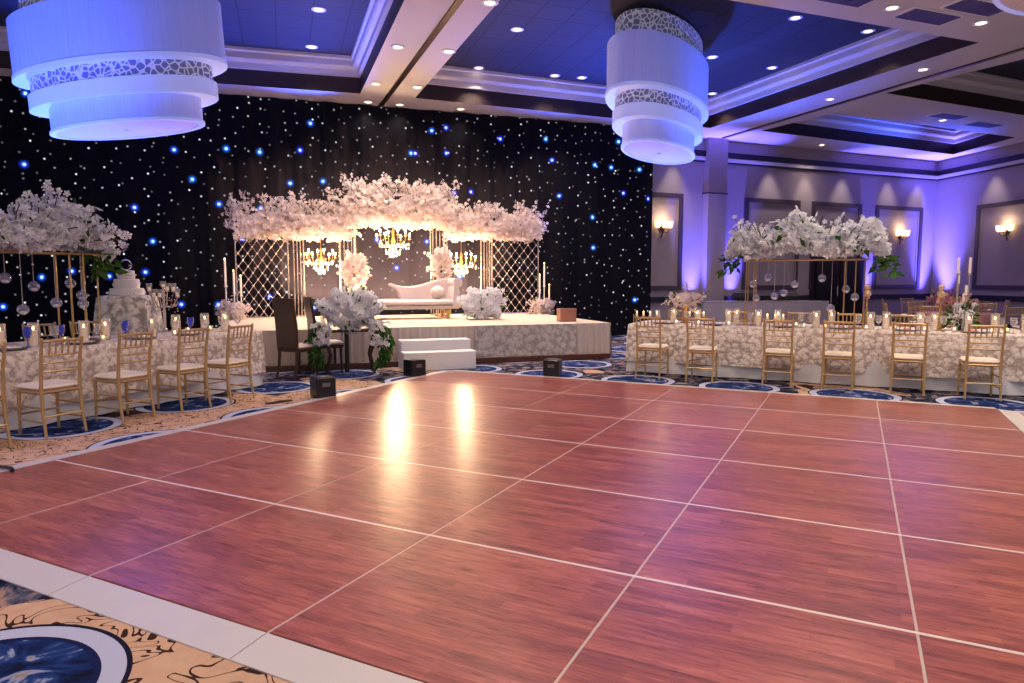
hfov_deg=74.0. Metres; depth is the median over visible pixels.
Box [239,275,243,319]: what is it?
glass candlestick
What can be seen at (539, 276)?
candle
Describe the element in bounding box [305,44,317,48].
recessed light
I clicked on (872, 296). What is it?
trim
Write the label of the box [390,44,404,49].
recessed light
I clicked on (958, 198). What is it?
wall
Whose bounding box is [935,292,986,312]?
centrepiece
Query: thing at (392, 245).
crystal chandelier
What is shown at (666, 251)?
trim
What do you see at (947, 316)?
chair
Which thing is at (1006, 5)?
diffuser
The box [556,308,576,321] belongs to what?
wooden box
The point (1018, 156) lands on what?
trim
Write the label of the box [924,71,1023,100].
trim
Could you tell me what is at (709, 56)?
recessed light
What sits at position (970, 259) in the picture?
candle
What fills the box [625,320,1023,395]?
tablecloth
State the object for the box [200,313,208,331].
pillar candle
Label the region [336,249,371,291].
flower ball
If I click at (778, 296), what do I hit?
chafing dish
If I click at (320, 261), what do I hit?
crystal chandelier
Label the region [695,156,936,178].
trim
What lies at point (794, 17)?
recessed light
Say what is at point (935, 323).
pillar candle
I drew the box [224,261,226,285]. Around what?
candle
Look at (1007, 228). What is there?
wall sconce
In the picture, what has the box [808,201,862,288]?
trim
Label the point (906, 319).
round table
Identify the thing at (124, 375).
cushion
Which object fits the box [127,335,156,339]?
place setting
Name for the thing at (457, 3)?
trim
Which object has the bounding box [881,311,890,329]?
pillar candle
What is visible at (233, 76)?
trim
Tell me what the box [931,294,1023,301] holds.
trim
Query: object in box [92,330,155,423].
chair
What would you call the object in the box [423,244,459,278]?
flower ball
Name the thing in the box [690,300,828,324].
buffet table
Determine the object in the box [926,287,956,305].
centrepiece
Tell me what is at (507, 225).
canopy
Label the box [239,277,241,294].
candle
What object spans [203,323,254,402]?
chair
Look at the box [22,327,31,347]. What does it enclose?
goblet
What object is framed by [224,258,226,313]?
glass candlestick
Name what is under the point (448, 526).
floor
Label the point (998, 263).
trim
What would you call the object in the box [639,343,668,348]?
cushion
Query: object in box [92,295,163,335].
table
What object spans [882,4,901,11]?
recessed light
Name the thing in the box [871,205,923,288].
trim
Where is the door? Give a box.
[809,257,864,324]
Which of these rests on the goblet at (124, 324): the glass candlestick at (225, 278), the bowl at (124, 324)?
the bowl at (124, 324)
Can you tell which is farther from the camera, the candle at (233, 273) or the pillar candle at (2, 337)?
the candle at (233, 273)
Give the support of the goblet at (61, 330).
on the tablecloth at (21, 366)
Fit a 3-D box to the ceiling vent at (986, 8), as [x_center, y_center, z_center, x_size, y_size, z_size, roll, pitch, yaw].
[6.727,-4.824,9.812,1.000,0.031,0.420,-2,6,-20]
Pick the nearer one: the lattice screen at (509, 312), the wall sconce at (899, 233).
the lattice screen at (509, 312)
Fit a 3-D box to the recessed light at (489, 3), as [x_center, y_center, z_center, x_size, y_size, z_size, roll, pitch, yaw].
[-0.315,-4.818,9.680,0.250,0.018,0.250,-2,6,-18]
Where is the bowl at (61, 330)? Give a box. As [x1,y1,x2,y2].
[56,325,64,335]
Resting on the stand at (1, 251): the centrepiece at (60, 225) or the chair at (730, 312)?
the centrepiece at (60, 225)
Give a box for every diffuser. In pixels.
[56,120,198,138]
[624,142,691,162]
[999,0,1023,11]
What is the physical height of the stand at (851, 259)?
1.001 m
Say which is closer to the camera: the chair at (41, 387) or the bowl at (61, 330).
the chair at (41, 387)
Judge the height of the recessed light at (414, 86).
0.018 m
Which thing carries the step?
on the floor at (44, 639)
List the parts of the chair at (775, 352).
post, leg, rail, rail, rail, rail, seat frame, post, leg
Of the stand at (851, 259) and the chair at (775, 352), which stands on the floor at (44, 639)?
the chair at (775, 352)
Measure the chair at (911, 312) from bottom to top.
0.943 m
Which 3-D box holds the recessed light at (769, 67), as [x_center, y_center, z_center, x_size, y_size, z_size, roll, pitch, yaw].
[5.706,-6.003,14.919,0.250,0.018,0.250,-2,6,-18]
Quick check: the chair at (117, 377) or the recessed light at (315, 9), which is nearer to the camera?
the chair at (117, 377)
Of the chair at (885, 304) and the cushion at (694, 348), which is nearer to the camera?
the cushion at (694, 348)
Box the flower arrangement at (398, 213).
[322,173,462,230]
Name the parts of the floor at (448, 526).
panel, panel, panel, panel, panel, panel, panel, panel, panel, panel, panel, panel, panel, panel, panel, panel, panel, panel, panel, panel, panel, panel, panel, panel, panel, panel, panel, panel, panel, panel, panel, panel, panel, panel, panel, panel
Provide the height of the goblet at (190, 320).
0.210 m
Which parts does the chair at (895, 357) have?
post, seat frame, rail, rail, rail, rail, leg, post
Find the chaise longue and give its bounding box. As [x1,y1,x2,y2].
[354,278,461,318]
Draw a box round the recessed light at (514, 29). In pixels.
[511,27,523,31]
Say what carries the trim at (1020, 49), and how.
attached to the ceiling
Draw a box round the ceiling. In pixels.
[0,0,1023,160]
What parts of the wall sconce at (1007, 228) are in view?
lamp shade, lamp shade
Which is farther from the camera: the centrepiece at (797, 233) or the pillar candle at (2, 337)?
the centrepiece at (797, 233)
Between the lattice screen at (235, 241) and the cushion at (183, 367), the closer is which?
the cushion at (183, 367)
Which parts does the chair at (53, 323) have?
rail, post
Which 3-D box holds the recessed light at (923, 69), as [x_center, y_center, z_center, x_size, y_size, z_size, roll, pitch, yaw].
[7.717,-5.102,12.766,0.250,0.018,0.250,-2,6,-18]
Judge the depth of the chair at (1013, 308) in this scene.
13.36 m
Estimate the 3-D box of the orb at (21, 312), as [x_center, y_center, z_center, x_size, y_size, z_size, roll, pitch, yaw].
[-5.147,-0.607,7.133,0.116,0.658,0.113,-2,6,-18]
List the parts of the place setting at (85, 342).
dinner plate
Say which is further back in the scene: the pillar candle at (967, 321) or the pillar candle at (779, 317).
the pillar candle at (779, 317)
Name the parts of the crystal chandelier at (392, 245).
stem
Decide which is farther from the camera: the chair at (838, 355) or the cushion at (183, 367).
the chair at (838, 355)
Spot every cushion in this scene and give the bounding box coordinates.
[16,379,77,390]
[93,370,147,380]
[156,363,203,371]
[203,358,247,365]
[430,286,444,298]
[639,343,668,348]
[689,345,717,351]
[766,348,794,354]
[825,350,855,357]
[894,353,922,360]
[959,356,999,363]
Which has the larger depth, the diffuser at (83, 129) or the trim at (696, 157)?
the trim at (696, 157)
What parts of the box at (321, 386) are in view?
control panel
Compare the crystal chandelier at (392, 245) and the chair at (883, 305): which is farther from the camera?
the chair at (883, 305)
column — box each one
[293,236,305,317]
[339,224,355,315]
[429,222,447,314]
[480,234,492,313]
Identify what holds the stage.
on the floor at (44, 639)
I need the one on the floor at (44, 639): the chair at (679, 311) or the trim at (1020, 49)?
the chair at (679, 311)
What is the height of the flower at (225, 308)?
0.777 m
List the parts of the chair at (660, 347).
post, leg, rail, seat frame, post, leg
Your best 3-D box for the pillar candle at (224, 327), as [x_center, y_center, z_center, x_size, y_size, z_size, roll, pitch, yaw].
[-3.946,-0.274,9.357,0.110,0.250,0.110,-2,6,-18]
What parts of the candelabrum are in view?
arm, stem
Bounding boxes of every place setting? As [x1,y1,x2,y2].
[0,346,27,351]
[65,340,99,344]
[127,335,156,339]
[181,332,201,335]
[653,321,672,323]
[702,322,722,325]
[772,324,795,327]
[828,326,852,329]
[895,328,919,331]
[960,330,988,333]
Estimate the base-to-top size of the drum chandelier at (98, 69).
2.456 m
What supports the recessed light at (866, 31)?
attached to the ceiling panel at (569, 39)
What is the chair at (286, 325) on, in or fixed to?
on the floor at (44, 639)
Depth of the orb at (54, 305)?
7.45 m
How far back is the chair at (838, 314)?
10.94 m
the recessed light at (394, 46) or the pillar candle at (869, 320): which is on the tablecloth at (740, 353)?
the pillar candle at (869, 320)
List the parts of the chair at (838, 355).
post, leg, rail, rail, rail, rail, seat frame, post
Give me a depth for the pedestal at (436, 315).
14.77 m
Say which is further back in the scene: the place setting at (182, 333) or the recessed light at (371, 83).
the recessed light at (371, 83)
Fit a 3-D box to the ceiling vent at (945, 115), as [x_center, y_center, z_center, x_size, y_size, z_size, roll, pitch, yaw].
[10.511,-5.428,16.375,1.000,0.031,0.420,-2,6,-21]
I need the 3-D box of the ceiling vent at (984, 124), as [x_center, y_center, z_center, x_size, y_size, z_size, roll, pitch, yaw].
[11.996,-5.512,17.290,1.000,0.031,0.420,-2,6,-21]
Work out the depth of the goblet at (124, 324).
8.02 m
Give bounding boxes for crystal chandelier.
[305,237,336,274]
[375,229,410,256]
[447,252,476,275]
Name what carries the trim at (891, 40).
attached to the ceiling panel at (569, 39)
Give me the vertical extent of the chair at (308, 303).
1.204 m
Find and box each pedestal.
[435,309,446,316]
[679,304,690,322]
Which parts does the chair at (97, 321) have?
post, rail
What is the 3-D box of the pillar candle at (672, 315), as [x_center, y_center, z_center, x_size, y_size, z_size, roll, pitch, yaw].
[2.604,-0.420,10.945,0.110,0.250,0.110,-2,6,-18]
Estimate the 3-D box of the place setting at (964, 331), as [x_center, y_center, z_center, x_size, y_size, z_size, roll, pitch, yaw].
[6.099,-0.131,8.963,0.330,0.037,0.330,3,6,26]
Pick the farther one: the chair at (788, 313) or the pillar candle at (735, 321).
the chair at (788, 313)
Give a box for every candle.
[0,324,6,345]
[27,322,39,346]
[77,320,89,340]
[101,318,110,339]
[146,317,156,335]
[171,314,180,332]
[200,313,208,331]
[221,312,229,330]
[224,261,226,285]
[232,272,234,291]
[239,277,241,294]
[539,276,540,291]
[543,265,544,284]
[670,308,675,322]
[694,308,701,323]
[725,309,731,324]
[733,308,740,324]
[754,312,761,325]
[774,310,781,324]
[812,311,820,327]
[827,310,835,326]
[866,312,874,329]
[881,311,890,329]
[916,312,924,330]
[930,312,939,330]
[954,257,959,328]
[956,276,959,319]
[957,257,959,272]
[961,285,967,330]
[962,294,964,329]
[963,313,973,330]
[966,257,971,318]
[968,257,971,272]
[990,313,999,332]
[1020,314,1023,332]
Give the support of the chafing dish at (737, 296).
on the buffet table at (716, 309)
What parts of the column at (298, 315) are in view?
rod, rod, rod, rod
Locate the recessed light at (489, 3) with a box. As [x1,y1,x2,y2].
[481,0,498,6]
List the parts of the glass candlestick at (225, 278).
stem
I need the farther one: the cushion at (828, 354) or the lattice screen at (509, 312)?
the lattice screen at (509, 312)
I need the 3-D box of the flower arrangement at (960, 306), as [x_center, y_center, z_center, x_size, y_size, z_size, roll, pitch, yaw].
[6.219,-0.317,9.415,0.562,0.559,0.520,-2,6,-18]
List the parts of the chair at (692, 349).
post, leg, rail, rail, rail, seat frame, post, leg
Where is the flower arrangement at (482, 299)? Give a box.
[456,285,508,319]
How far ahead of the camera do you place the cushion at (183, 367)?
7.70 m
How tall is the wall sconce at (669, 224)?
0.456 m
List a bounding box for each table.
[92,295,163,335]
[320,328,377,374]
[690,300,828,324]
[905,305,975,326]
[914,311,1003,328]
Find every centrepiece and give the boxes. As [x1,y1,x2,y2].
[0,180,131,282]
[303,283,394,370]
[715,206,904,280]
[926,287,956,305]
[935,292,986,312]
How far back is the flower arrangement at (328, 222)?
14.10 m
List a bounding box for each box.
[310,375,335,397]
[403,358,425,376]
[543,358,561,376]
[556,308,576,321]
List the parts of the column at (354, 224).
rod, rod, rod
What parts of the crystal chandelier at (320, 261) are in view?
stem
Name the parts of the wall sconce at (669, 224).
lamp shade, lamp shade, lamp shade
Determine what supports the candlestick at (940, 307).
on the tablecloth at (740, 353)
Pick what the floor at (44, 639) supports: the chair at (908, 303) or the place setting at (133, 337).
the chair at (908, 303)
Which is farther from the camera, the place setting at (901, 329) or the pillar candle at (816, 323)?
the pillar candle at (816, 323)
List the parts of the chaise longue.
seat rail, seat, backrest, leg, rolled arm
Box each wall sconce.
[655,221,672,237]
[896,230,909,244]
[996,224,1013,240]
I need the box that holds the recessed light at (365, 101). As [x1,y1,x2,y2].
[363,100,373,103]
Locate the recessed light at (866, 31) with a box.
[861,28,874,33]
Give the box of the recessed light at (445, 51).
[441,49,455,53]
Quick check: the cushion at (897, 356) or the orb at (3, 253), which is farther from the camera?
the cushion at (897, 356)
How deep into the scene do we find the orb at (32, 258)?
7.41 m
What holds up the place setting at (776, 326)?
on the tablecloth at (740, 353)
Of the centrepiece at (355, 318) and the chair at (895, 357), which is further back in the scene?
the centrepiece at (355, 318)
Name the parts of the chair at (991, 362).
leg, post, seat frame, rail, rail, rail, rail, leg, post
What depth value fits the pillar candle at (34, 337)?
7.19 m
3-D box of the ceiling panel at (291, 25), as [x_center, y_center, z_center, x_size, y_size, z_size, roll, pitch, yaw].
[-6.502,-5.565,10.060,8.949,0.001,6.895,-2,6,-18]
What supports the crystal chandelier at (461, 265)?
hanging from the beam
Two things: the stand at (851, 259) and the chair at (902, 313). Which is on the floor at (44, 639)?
the chair at (902, 313)
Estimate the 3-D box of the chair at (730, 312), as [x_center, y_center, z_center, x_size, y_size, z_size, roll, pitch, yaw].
[3.796,-0.051,11.581,0.400,0.943,0.477,3,6,26]
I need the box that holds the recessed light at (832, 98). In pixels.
[824,97,835,100]
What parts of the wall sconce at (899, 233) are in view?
lamp shade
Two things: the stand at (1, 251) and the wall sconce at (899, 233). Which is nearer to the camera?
the stand at (1, 251)
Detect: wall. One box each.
[650,139,937,320]
[930,142,1023,324]
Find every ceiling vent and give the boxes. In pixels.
[814,0,874,7]
[891,6,964,25]
[926,112,970,119]
[940,0,1003,16]
[962,121,1005,127]
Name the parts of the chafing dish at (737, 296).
lid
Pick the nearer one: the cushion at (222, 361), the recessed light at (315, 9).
the cushion at (222, 361)
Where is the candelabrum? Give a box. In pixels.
[146,283,179,332]
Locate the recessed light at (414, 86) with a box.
[412,85,423,88]
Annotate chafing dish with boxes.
[731,291,757,300]
[771,291,798,300]
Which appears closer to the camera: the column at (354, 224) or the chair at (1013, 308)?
the chair at (1013, 308)
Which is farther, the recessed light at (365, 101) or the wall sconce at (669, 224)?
the wall sconce at (669, 224)
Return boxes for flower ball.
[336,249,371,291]
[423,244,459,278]
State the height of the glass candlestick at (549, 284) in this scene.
0.709 m
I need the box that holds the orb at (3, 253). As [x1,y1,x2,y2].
[0,253,11,283]
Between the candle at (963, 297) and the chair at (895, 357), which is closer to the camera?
the chair at (895, 357)
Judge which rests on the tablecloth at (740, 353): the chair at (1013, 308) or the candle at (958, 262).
the candle at (958, 262)
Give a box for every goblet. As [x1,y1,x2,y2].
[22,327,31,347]
[56,325,64,344]
[121,321,128,338]
[187,317,193,328]
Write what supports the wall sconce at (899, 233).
attached to the wall at (686, 179)
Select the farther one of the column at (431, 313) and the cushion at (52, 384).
the column at (431, 313)
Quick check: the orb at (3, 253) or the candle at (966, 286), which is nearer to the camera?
the orb at (3, 253)
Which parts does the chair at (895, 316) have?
rail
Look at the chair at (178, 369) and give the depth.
7.72 m
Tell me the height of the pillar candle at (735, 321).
0.250 m
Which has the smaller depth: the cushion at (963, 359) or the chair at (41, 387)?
the chair at (41, 387)
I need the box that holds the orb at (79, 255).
[76,255,87,299]
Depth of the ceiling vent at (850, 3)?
9.61 m
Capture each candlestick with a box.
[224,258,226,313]
[232,269,237,319]
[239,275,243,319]
[537,274,541,313]
[543,262,544,305]
[548,284,550,313]
[861,284,871,327]
[934,288,945,330]
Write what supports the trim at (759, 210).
attached to the wall at (686, 179)
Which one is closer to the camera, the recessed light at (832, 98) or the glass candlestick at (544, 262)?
the recessed light at (832, 98)
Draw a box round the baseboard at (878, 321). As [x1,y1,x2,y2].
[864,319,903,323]
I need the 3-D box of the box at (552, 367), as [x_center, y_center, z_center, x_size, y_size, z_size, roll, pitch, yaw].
[0.620,0.395,10.387,0.250,0.270,0.255,1,5,16]
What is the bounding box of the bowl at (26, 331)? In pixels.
[22,327,31,338]
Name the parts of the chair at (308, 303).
backrest, seat, seat frame, leg, leg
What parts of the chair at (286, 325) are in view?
leg, backrest, leg, seat frame, leg, seat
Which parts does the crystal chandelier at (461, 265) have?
stem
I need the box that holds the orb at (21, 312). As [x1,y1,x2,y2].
[16,254,29,314]
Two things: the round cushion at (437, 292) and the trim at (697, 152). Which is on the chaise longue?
the round cushion at (437, 292)
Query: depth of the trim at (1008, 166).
20.95 m
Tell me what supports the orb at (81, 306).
hanging from the stand at (1, 251)
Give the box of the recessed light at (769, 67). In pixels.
[766,66,777,69]
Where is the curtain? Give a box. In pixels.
[0,76,652,342]
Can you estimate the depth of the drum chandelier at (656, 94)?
11.75 m
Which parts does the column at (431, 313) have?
rod, rod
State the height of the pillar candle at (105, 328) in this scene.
0.250 m
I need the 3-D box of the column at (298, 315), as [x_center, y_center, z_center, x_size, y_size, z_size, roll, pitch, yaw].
[-4.551,-1.424,14.542,0.260,1.810,0.360,-2,6,-18]
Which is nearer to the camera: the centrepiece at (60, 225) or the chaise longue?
the centrepiece at (60, 225)
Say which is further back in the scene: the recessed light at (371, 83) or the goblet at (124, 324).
the recessed light at (371, 83)
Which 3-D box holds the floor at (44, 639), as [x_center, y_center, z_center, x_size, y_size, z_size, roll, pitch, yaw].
[3.152,0.604,9.586,40.000,0.001,28.000,-2,6,-18]
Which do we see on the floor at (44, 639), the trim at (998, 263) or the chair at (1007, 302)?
the chair at (1007, 302)
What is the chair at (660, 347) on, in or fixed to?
on the floor at (44, 639)
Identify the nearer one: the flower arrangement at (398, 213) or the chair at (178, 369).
the chair at (178, 369)
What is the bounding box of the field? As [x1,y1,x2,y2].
[975,59,1023,80]
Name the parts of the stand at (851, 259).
leg, leg, leg, leg, foot plate, leg, leg, leg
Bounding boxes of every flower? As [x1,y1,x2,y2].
[214,294,252,319]
[526,297,555,314]
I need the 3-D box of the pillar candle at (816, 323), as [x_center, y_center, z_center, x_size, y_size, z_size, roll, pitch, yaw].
[4.439,-0.326,9.923,0.110,0.250,0.110,-2,6,-18]
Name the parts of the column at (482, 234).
rod, rod, rod, rod, rod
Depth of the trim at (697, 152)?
20.71 m
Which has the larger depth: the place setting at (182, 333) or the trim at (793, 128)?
the trim at (793, 128)
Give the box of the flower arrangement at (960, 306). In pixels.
[938,299,983,330]
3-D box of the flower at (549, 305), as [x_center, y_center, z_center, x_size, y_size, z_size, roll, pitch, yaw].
[0.686,-0.808,15.985,0.732,0.489,0.677,4,6,35]
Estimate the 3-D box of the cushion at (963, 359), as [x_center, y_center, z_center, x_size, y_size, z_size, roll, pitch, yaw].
[5.857,0.236,8.512,0.390,0.055,0.380,2,6,22]
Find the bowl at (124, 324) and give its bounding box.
[121,321,128,330]
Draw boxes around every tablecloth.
[0,328,265,431]
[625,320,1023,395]
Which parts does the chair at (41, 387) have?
leg, post, seat frame, leg, rail, rail, rail, rail, post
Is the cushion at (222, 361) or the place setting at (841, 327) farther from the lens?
the place setting at (841, 327)
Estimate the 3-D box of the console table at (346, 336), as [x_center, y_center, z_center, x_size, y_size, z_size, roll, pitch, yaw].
[-2.535,0.155,10.662,0.900,0.704,0.320,-2,6,-18]
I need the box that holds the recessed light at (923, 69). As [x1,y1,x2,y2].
[916,67,930,71]
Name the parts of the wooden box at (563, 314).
lid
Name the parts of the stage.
board, lace panel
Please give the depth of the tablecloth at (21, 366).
7.58 m
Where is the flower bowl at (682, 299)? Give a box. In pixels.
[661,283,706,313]
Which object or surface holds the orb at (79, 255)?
hanging from the stand at (1, 251)
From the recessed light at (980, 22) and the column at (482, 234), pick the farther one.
the column at (482, 234)
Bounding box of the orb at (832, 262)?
[827,262,834,311]
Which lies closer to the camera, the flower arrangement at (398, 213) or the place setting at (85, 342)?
the place setting at (85, 342)
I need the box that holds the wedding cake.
[108,259,145,295]
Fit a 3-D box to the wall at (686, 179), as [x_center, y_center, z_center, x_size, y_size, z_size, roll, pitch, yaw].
[-1.905,-3.151,16.840,35.216,6.150,0.808,-2,6,-20]
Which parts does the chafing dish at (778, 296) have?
lid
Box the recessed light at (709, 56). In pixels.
[706,55,718,58]
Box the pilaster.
[700,137,727,300]
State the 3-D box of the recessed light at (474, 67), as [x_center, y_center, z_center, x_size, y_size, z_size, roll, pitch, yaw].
[-0.729,-6.004,14.928,0.250,0.018,0.250,-2,6,-18]
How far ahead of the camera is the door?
21.35 m
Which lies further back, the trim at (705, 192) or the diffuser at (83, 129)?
the trim at (705, 192)
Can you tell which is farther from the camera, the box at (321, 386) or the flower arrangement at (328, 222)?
the flower arrangement at (328, 222)
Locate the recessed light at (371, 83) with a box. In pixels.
[370,82,381,85]
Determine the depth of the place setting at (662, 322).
10.71 m
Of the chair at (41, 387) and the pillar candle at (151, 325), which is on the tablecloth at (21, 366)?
the pillar candle at (151, 325)
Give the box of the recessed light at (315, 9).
[311,7,325,12]
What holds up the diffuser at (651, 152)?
attached to the drum chandelier at (656, 94)
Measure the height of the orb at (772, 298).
0.598 m
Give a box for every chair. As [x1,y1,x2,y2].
[0,341,11,446]
[15,335,87,438]
[21,322,57,340]
[69,319,101,337]
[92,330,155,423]
[155,326,211,411]
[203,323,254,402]
[272,298,318,379]
[303,297,343,373]
[635,315,669,379]
[668,309,689,320]
[685,317,718,382]
[725,310,749,322]
[761,318,794,387]
[787,311,813,323]
[820,320,855,391]
[837,312,864,324]
[881,298,899,325]
[884,303,907,326]
[889,321,928,395]
[890,313,918,326]
[900,298,913,322]
[907,302,923,326]
[910,300,926,325]
[920,305,945,327]
[946,316,976,328]
[957,323,1006,400]
[976,301,992,311]
[977,303,997,312]
[989,307,1023,329]
[1002,300,1010,323]
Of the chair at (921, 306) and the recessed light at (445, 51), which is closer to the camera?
the recessed light at (445, 51)
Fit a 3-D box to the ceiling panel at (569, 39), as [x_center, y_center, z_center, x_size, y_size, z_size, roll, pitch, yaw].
[2.793,-5.847,13.117,8.061,0.001,6.971,-2,6,-18]
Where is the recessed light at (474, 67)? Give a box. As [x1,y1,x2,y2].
[473,66,483,69]
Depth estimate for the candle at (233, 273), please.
13.53 m
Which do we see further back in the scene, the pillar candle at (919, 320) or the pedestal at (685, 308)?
the pedestal at (685, 308)
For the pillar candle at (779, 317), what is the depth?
10.22 m
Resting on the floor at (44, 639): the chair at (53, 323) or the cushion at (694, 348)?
the chair at (53, 323)
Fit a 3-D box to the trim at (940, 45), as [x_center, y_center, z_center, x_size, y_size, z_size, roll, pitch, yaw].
[2.794,-5.309,13.168,8.270,0.320,7.180,-2,6,-18]
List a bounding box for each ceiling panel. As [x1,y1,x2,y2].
[0,0,369,55]
[444,0,890,97]
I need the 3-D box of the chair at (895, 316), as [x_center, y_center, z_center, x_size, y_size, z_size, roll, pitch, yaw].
[6.034,0.051,10.470,0.400,0.943,0.477,3,6,26]
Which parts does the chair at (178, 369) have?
leg, post, seat frame, leg, rail, rail, rail, rail, post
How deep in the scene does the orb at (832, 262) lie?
10.03 m
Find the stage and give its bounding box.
[219,313,611,372]
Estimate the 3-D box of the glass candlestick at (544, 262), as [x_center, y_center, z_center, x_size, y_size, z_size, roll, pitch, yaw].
[0.753,-1.248,15.917,0.120,1.209,0.114,-2,6,-18]
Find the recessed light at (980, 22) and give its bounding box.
[971,20,990,25]
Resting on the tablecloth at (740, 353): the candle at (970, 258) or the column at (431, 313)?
the candle at (970, 258)
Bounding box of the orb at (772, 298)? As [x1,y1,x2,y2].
[770,261,775,299]
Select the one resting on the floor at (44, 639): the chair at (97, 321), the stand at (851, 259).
the chair at (97, 321)
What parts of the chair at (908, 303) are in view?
post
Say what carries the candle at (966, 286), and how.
on the tablecloth at (740, 353)
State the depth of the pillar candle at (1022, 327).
8.90 m
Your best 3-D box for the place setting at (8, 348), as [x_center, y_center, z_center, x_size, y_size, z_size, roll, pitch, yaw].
[-5.034,0.069,6.791,0.330,0.037,0.330,3,6,26]
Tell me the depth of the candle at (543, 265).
15.88 m
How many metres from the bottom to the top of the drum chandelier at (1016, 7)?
2.132 m
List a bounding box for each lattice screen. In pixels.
[234,233,289,317]
[491,238,538,313]
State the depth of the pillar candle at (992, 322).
9.02 m
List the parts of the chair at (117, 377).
leg, post, seat frame, leg, rail, rail, rail, rail, post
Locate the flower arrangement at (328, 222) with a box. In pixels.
[221,190,361,242]
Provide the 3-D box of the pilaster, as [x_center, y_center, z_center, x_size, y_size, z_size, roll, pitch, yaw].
[5.748,-3.008,19.369,0.642,5.400,0.240,-2,6,-22]
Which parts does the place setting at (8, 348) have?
dinner plate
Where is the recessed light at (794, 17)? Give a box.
[788,15,802,20]
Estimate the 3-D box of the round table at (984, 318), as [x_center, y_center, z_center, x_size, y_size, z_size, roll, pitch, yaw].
[9.725,-0.256,14.780,1.802,0.740,1.792,-2,6,-18]
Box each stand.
[0,250,109,340]
[738,258,869,328]
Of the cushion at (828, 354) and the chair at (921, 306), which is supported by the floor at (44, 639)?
the chair at (921, 306)
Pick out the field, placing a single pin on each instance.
(1014, 70)
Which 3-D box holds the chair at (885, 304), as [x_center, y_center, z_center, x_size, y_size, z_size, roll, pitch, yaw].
[8.613,-0.391,15.277,0.477,0.943,0.400,2,6,24]
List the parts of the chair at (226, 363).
leg, seat frame, post, rail, rail, rail, post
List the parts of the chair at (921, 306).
rail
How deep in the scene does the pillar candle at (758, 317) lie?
10.25 m
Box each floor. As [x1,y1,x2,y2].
[0,324,1023,682]
[0,370,1023,682]
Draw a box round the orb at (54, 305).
[50,254,61,307]
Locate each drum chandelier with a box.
[6,0,227,139]
[605,8,708,164]
[992,0,1023,15]
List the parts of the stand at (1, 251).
leg, leg, leg, leg, leg, foot plate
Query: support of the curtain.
hanging from the ceiling
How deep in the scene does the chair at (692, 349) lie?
9.78 m
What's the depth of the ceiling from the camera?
13.77 m
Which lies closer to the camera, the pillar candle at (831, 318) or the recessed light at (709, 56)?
the pillar candle at (831, 318)
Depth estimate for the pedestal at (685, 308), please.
10.98 m
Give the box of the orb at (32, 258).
[28,258,39,291]
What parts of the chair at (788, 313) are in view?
rail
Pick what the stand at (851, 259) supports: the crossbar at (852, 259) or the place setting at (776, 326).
the crossbar at (852, 259)
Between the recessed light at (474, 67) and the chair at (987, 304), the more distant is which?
the chair at (987, 304)
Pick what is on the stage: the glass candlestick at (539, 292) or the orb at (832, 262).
the glass candlestick at (539, 292)
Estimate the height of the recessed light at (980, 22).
0.018 m
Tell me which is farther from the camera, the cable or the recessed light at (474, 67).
the recessed light at (474, 67)
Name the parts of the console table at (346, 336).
leg, post, leg, leg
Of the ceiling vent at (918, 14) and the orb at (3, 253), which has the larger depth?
the ceiling vent at (918, 14)
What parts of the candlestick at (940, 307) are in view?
stem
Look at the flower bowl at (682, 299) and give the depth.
10.93 m
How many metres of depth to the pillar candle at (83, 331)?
7.53 m
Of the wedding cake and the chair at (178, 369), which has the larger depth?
the wedding cake
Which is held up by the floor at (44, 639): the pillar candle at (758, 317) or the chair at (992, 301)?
the chair at (992, 301)
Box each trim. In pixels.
[0,0,392,77]
[0,0,403,93]
[378,0,463,107]
[416,36,978,127]
[428,28,939,114]
[650,294,930,302]
[651,192,683,290]
[694,150,937,175]
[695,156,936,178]
[702,192,727,194]
[722,47,1023,138]
[741,197,800,289]
[762,123,1013,153]
[795,113,986,143]
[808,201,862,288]
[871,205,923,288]
[887,84,1023,114]
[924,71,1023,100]
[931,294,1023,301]
[937,153,1023,175]
[937,159,1023,178]
[937,163,1023,180]
[972,199,1023,289]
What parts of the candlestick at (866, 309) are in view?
stem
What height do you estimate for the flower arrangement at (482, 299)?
0.804 m
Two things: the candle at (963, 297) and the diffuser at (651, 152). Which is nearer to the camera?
the candle at (963, 297)
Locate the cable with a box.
[0,465,14,471]
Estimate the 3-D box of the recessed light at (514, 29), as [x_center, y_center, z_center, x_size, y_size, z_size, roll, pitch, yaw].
[0.096,-5.793,12.630,0.250,0.018,0.250,-2,6,-18]
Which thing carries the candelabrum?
on the tablecloth at (21, 366)
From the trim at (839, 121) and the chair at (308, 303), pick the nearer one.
the chair at (308, 303)
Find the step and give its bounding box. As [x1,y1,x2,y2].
[398,338,475,370]
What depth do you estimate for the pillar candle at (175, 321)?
8.82 m
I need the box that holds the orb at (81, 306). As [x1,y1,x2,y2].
[77,255,88,308]
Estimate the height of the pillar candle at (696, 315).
0.250 m
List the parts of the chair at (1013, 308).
post, post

